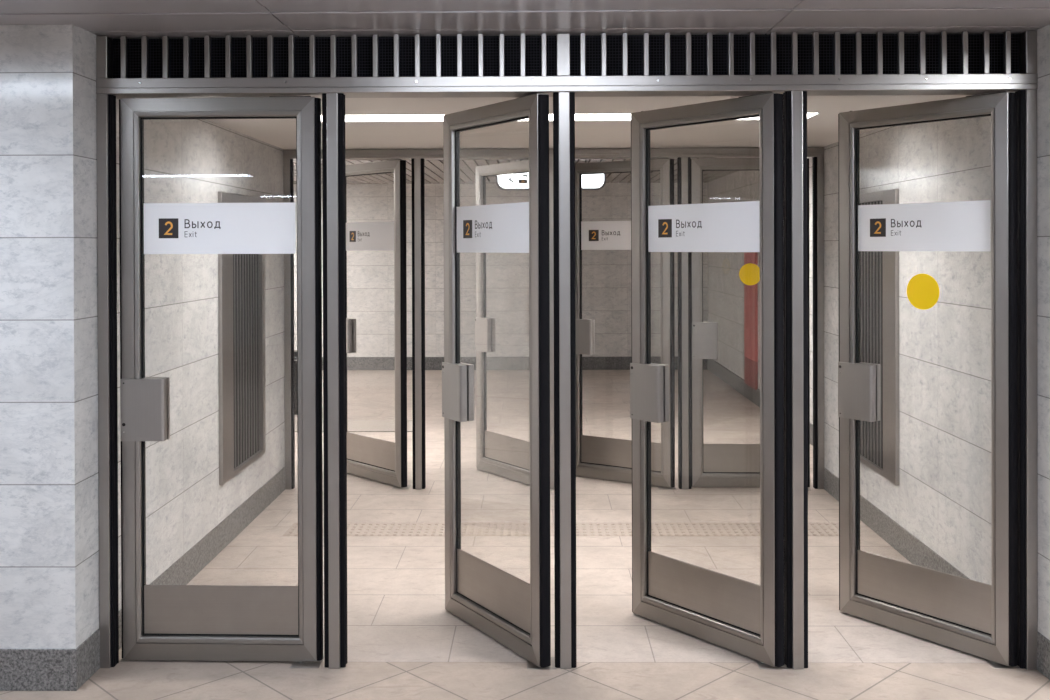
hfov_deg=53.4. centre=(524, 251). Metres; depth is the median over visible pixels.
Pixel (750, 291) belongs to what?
wall panel
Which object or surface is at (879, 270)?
ventilation grille
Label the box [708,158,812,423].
wall
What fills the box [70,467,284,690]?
baseboard
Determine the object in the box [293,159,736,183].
ceiling
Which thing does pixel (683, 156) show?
door frame
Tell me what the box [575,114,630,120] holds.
ceiling light
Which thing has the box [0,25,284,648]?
wall
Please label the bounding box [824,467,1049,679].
baseboard
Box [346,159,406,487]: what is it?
door
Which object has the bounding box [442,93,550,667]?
door
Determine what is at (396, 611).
floor
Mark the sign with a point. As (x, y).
(520, 181)
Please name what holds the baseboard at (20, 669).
attached to the wall at (49, 463)
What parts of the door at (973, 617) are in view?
push plate, push plate, rail, rail, kick plate, kick plate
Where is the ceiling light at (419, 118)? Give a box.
[345,115,442,121]
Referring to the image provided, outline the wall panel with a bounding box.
[744,252,757,389]
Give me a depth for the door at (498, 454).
7.60 m
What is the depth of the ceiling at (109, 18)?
3.76 m
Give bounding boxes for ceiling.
[0,0,1049,37]
[206,95,970,149]
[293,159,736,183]
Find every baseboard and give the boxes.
[0,649,69,690]
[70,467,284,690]
[322,357,706,369]
[707,359,812,445]
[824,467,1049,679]
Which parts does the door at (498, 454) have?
push plate, push plate, rail, rail, kick plate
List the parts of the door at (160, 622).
push plate, push plate, rail, rail, kick plate, kick plate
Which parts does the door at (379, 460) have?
push plate, push plate, kick plate, rail, rail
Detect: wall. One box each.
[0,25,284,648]
[294,182,707,356]
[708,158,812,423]
[823,25,1049,640]
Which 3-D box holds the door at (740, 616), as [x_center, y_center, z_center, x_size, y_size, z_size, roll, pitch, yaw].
[0.743,0.501,4.363,0.076,2.246,0.806,0,0,-39]
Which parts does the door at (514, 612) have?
push plate, push plate, rail, rail, kick plate, kick plate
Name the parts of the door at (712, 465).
push plate, rail, rail, kick plate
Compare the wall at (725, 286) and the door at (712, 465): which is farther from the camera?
the wall at (725, 286)
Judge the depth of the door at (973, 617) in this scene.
4.32 m
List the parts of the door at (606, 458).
push plate, push plate, kick plate, rail, rail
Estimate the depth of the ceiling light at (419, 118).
5.55 m
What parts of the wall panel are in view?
panel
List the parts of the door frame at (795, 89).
floor plate, floor plate, floor plate, floor plate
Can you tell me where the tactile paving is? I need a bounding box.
[283,522,860,535]
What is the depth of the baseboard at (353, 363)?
13.93 m
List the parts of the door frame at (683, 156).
floor plate, floor plate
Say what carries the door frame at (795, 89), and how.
attached to the wall at (49, 463)
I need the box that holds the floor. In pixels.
[0,370,1049,699]
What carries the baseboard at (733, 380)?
attached to the wall at (725, 286)
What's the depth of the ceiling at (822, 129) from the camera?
5.78 m
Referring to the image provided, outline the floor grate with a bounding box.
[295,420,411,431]
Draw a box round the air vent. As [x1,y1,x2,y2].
[96,31,1036,77]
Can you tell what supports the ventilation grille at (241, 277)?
attached to the wall at (49, 463)
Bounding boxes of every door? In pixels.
[119,96,322,662]
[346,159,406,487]
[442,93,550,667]
[475,159,529,484]
[575,158,674,487]
[630,92,783,666]
[691,158,809,486]
[838,92,1017,666]
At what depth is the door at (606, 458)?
7.30 m
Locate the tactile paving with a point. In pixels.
(353, 529)
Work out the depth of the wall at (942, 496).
4.93 m
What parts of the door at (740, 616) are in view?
push plate, push plate, rail, rail, kick plate, kick plate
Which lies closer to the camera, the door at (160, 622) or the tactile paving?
the door at (160, 622)
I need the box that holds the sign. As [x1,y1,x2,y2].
[496,161,605,190]
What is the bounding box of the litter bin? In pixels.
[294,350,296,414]
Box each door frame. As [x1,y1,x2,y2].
[96,73,1037,669]
[283,147,823,490]

